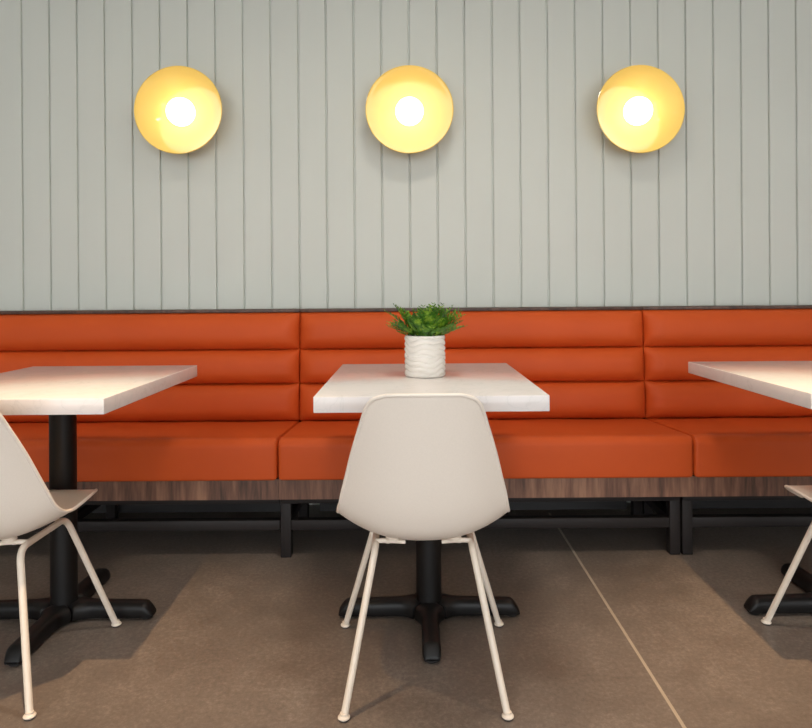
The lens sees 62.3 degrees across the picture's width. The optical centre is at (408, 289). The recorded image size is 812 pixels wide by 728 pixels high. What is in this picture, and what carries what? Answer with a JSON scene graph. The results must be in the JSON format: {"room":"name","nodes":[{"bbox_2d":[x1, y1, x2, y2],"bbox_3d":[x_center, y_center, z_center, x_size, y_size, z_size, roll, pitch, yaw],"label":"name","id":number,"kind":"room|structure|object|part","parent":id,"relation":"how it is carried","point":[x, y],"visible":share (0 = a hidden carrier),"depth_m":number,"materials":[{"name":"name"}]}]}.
{"room":"eatery","nodes":[
{"label":"eatery","id":0,"kind":"room"},
{"bbox_2d":[0,0,811,504],"bbox_3d":[0.147,-0.426,3.190,7.500,2.850,0.100,0,0,0],"label":"wall","id":1,"kind":"structure","parent":0,"point":[293,201],"depth_m":3.14,"materials":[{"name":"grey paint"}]},
{"bbox_2d":[134,66,221,153],"bbox_3d":[-1.034,-0.807,3.060,0.395,0.395,0.160,0,0,0],"label":"wall lamp","id":2,"kind":"object","parent":1,"relation":"attached to","point":[178,109],"visible":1,"depth_m":3.04,"materials":[{"name":"brass"},{"name":"white opal glass"}]},
{"bbox_3d":[-1.034,-0.807,3.043,0.127,0.127,0.127,0,0,0],"label":"globe bulb","id":3,"kind":"part","parent":2,"relation":"part of","materials":[{"name":"white glass"}]},
{"bbox_2d":[365,65,453,153],"bbox_3d":[0.002,-0.809,3.060,0.395,0.395,0.160,0,0,0],"label":"wall lamp","id":4,"kind":"object","parent":1,"relation":"attached to","point":[409,109],"visible":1,"depth_m":3.04,"materials":[{"name":"gold glass"}]},
{"bbox_3d":[0.002,-0.809,3.043,0.127,0.127,0.127,0,0,0],"label":"globe bulb","id":5,"kind":"part","parent":4,"relation":"part of","materials":[{"name":"white glass"}]},
{"bbox_2d":[596,65,684,152],"bbox_3d":[1.037,-0.810,3.060,0.395,0.395,0.160,0,0,0],"label":"wall lamp","id":6,"kind":"object","parent":1,"relation":"attached to","point":[640,108],"visible":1,"depth_m":3.04,"materials":[{"name":"brass"},{"name":"white opal glass"}]},
{"bbox_3d":[1.037,-0.810,3.043,0.127,0.127,0.127,0,0,0],"label":"globe bulb","id":7,"kind":"part","parent":6,"relation":"part of","materials":[{"name":"white glass"}]},
{"bbox_2d":[0,502,811,727],"bbox_3d":[0.158,1.049,-0.470,7.500,0.100,7.460,0,0,0],"label":"floor","id":8,"kind":"structure","parent":0,"point":[240,634],"depth_m":1.94,"materials":[{"name":"concrete"}]},
{"bbox_2d":[0,413,121,720],"bbox_3d":[-1.096,0.625,1.774,0.485,0.766,0.501,0,0,-3],"label":"shell chair","id":9,"kind":"object","parent":8,"relation":"on","point":[27,505],"visible":1,"depth_m":1.64,"materials":[{"name":"white plastic"}]},
{"bbox_3d":[-0.945,0.821,1.661,0.046,0.369,0.206,0,0,-24],"label":"leg","id":10,"kind":"part","parent":9,"relation":"part of","materials":[{"name":"beige paint"}]},
{"bbox_3d":[-0.973,0.647,1.794,0.018,0.019,0.081,0,0,-1],"label":"rail","id":11,"kind":"part","parent":9,"relation":"part of","materials":[{"name":"beige metal"}]},
{"bbox_3d":[-0.941,0.822,1.931,0.053,0.367,0.219,0,0,28],"label":"leg","id":12,"kind":"part","parent":9,"relation":"part of","materials":[{"name":"beige paint"}]},
{"bbox_2d":[0,365,196,666],"bbox_3d":[-1.062,0.641,2.063,0.595,0.733,0.746,0,0,0],"label":"cafe table","id":13,"kind":"object","parent":8,"relation":"on","point":[62,393],"visible":0.94,"depth_m":2.03,"materials":[{"name":"white stone"}]},
{"bbox_2d":[0,309,302,531],"bbox_3d":[-1.251,0.550,2.804,1.529,0.917,0.667,0,0,0],"label":"bench","id":14,"kind":"object","parent":8,"relation":"on","point":[208,441],"visible":0.73,"depth_m":2.94,"materials":[{"name":"orange leather"}]},
{"bbox_3d":[-1.303,0.888,2.743,0.029,0.031,0.376,0,0,0],"label":"rail","id":15,"kind":"part","parent":14,"relation":"part of","materials":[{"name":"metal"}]},
{"bbox_3d":[-1.303,0.892,2.950,0.039,0.234,0.039,0,0,0],"label":"leg","id":16,"kind":"part","parent":14,"relation":"part of","materials":[{"name":"metal"}]},
{"bbox_2d":[0,312,300,422],"bbox_3d":[-1.252,0.345,3.009,1.526,0.480,0.151,0,0,0],"label":"cushion","id":17,"kind":"object","parent":14,"relation":"on","point":[248,363],"depth_m":2.96,"materials":[{"name":"orange leather"}]},
{"bbox_2d":[8,420,298,481],"bbox_3d":[-1.250,0.631,2.745,1.526,0.153,0.550,0,0,0],"label":"seat cushion","id":18,"kind":"object","parent":14,"relation":"on","point":[107,450],"depth_m":2.47,"materials":[{"name":"orange leather"}]},
{"bbox_3d":[-1.249,0.746,2.503,1.529,0.076,0.018,0,0,0],"label":"panel","id":19,"kind":"part","parent":14,"relation":"part of","materials":[{"name":"brown wood"}]},
{"bbox_3d":[-1.248,0.881,2.995,1.359,0.216,0.020,0,0,0],"label":"panel","id":20,"kind":"part","parent":14,"relation":"part of","materials":[{"name":"black metal"}]},
{"bbox_3d":[-1.239,0.789,2.534,1.509,0.032,0.042,0,0,0],"label":"rail","id":21,"kind":"part","parent":14,"relation":"part of","materials":[{"name":"metal"}]},
{"bbox_2d":[336,393,513,722],"bbox_3d":[0.036,0.617,1.770,0.485,0.766,0.501,0,0,0],"label":"shell chair","id":22,"kind":"object","parent":8,"relation":"on","point":[421,466],"visible":1,"depth_m":1.58,"materials":[{"name":"white plastic"}]},
{"bbox_3d":[-0.123,0.816,1.920,0.053,0.367,0.219,0,0,-30],"label":"leg","id":23,"kind":"part","parent":22,"relation":"part of","materials":[{"name":"beige paint"}]},
{"bbox_3d":[-0.106,0.815,1.649,0.046,0.369,0.206,0,0,21],"label":"leg","id":24,"kind":"part","parent":22,"relation":"part of","materials":[{"name":"beige paint"}]},
{"bbox_3d":[0.199,0.814,1.920,0.053,0.367,0.219,0,0,30],"label":"leg","id":25,"kind":"part","parent":22,"relation":"part of","materials":[{"name":"beige paint"}]},
{"bbox_3d":[0.182,0.813,1.649,0.046,0.369,0.206,0,0,-21],"label":"leg","id":26,"kind":"part","parent":22,"relation":"part of","materials":[{"name":"beige paint"}]},
{"bbox_2d":[313,363,549,663],"bbox_3d":[0.059,0.633,2.063,0.595,0.733,0.746,0,0,0],"label":"cafe table","id":27,"kind":"object","parent":8,"relation":"on","point":[499,387],"visible":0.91,"depth_m":2.00,"materials":[{"name":"white stone"}]},
{"bbox_2d":[384,302,466,377],"bbox_3d":[0.051,0.152,2.083,0.254,0.230,0.266,0,0,0],"label":"potted fern","id":28,"kind":"object","parent":27,"relation":"on","point":[425,332],"visible":1,"depth_m":2.04,"materials":[{"name":"white ceramic"}]},
{"bbox_2d":[404,334,445,377],"bbox_3d":[0.050,0.203,2.085,0.127,0.127,0.127,0,0,0],"label":"pot","id":29,"kind":"object","parent":28,"relation":"attached to","point":[424,354],"depth_m":2.03,"materials":[{"name":"white ceramic"}]},
{"bbox_2d":[278,306,692,557],"bbox_3d":[0.282,0.539,2.804,1.534,0.917,0.667,0,0,0],"label":"bench","id":30,"kind":"object","parent":8,"relation":"on","point":[594,447],"visible":0.73,"depth_m":2.93,"materials":[{"name":"orange leather"}]},
{"bbox_3d":[-0.462,0.886,2.537,0.039,0.234,0.039,0,0,0],"label":"leg","id":31,"kind":"part","parent":30,"relation":"part of","materials":[{"name":"metal"}]},
{"bbox_3d":[-0.462,0.882,2.743,0.029,0.031,0.376,0,0,0],"label":"rail","id":32,"kind":"part","parent":30,"relation":"part of","materials":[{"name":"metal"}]},
{"bbox_3d":[-0.462,0.886,2.950,0.039,0.234,0.039,0,0,0],"label":"leg","id":33,"kind":"part","parent":30,"relation":"part of","materials":[{"name":"metal"}]},
{"bbox_2d":[300,310,644,419],"bbox_3d":[0.280,0.334,3.010,1.531,0.480,0.151,0,0,0],"label":"cushion","id":34,"kind":"object","parent":30,"relation":"on","point":[589,363],"depth_m":2.96,"materials":[{"name":"orange leather"}]},
{"bbox_3d":[0.284,0.870,2.995,1.364,0.216,0.020,0,0,0],"label":"panel","id":35,"kind":"part","parent":30,"relation":"part of","materials":[{"name":"black metal"}]},
{"bbox_3d":[0.267,0.779,2.534,1.498,0.032,0.042,0,0,0],"label":"rail","id":36,"kind":"part","parent":30,"relation":"part of","materials":[{"name":"metal"}]},
{"bbox_2d":[278,418,692,479],"bbox_3d":[0.282,0.620,2.745,1.531,0.153,0.550,0,0,0],"label":"seat cushion","id":37,"kind":"object","parent":30,"relation":"on","point":[314,448],"depth_m":2.47,"materials":[{"name":"orange leather"}]},
{"bbox_3d":[0.283,0.735,2.503,1.534,0.076,0.018,0,0,0],"label":"panel","id":38,"kind":"part","parent":30,"relation":"part of","materials":[{"name":"brown wood"}]},
{"bbox_3d":[0.997,0.876,2.950,0.039,0.234,0.039,0,0,0],"label":"leg","id":39,"kind":"part","parent":30,"relation":"part of","materials":[{"name":"metal"}]},
{"bbox_3d":[0.997,0.871,2.743,0.029,0.031,0.376,0,0,0],"label":"rail","id":40,"kind":"part","parent":30,"relation":"part of","materials":[{"name":"metal"}]},
{"bbox_3d":[0.997,0.876,2.537,0.039,0.234,0.039,0,0,0],"label":"leg","id":41,"kind":"part","parent":30,"relation":"part of","materials":[{"name":"metal"}]},
{"bbox_2d":[549,513,685,727],"bbox_3d":[0.626,0.997,-0.600,0.009,0.005,7.200,0,0,0],"label":"trim","id":42,"kind":"structure","parent":8,"relation":"in","point":[675,713],"depth_m":1.90,"materials":[{"name":"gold metal"}]},
{"bbox_2d":[637,305,811,554],"bbox_3d":[1.800,0.529,2.804,1.557,0.917,0.667,0,0,0],"label":"bench","id":43,"kind":"object","parent":8,"relation":"on","point":[747,446],"visible":0.73,"depth_m":2.94,"materials":[{"name":"orange leather"}]},
{"bbox_3d":[1.044,0.875,2.950,0.039,0.234,0.039,0,0,0],"label":"leg","id":44,"kind":"part","parent":43,"relation":"part of","materials":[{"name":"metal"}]},
{"bbox_3d":[1.044,0.875,2.537,0.039,0.234,0.039,0,0,0],"label":"leg","id":45,"kind":"part","parent":43,"relation":"part of","materials":[{"name":"metal"}]},
{"bbox_2d":[642,309,811,417],"bbox_3d":[1.813,0.323,3.009,1.526,0.480,0.151,0,0,0],"label":"cushion","id":46,"kind":"object","parent":43,"relation":"on","point":[672,338],"depth_m":2.96,"materials":[{"name":"orange leather"}]},
{"bbox_2d":[645,417,811,476],"bbox_3d":[1.815,0.609,2.745,1.526,0.153,0.550,0,0,0],"label":"seat cushion","id":47,"kind":"object","parent":43,"relation":"on","point":[721,446],"depth_m":2.47,"materials":[{"name":"orange leather"}]},
{"bbox_3d":[1.800,0.768,2.534,1.553,0.032,0.042,0,0,0],"label":"rail","id":48,"kind":"part","parent":43,"relation":"part of","materials":[{"name":"metal"}]},
{"bbox_3d":[1.817,0.859,2.995,1.359,0.216,0.020,0,0,0],"label":"panel","id":49,"kind":"part","parent":43,"relation":"part of","materials":[{"name":"black metal"}]},
{"bbox_3d":[1.816,0.724,2.503,1.529,0.076,0.018,0,0,0],"label":"panel","id":50,"kind":"part","parent":43,"relation":"part of","materials":[{"name":"brown wood"}]},
{"bbox_2d":[688,361,811,614],"bbox_3d":[1.312,0.624,2.063,0.595,0.733,0.746,0,0,0],"label":"cafe table","id":51,"kind":"object","parent":8,"relation":"on","point":[787,381],"visible":0.8,"depth_m":2.06,"materials":[{"name":"white stone"}]},
{"bbox_2d":[761,485,811,625],"bbox_3d":[1.287,0.608,1.770,0.485,0.766,0.501,0,0,0],"label":"shell chair","id":52,"kind":"object","parent":8,"relation":"on","point":[803,491],"visible":1,"depth_m":1.94,"materials":[{"name":"white plastic"}]},
{"bbox_3d":[1.128,0.807,1.920,0.053,0.367,0.219,0,0,-30],"label":"leg","id":53,"kind":"part","parent":52,"relation":"part of","materials":[{"name":"beige paint"}]}
]}

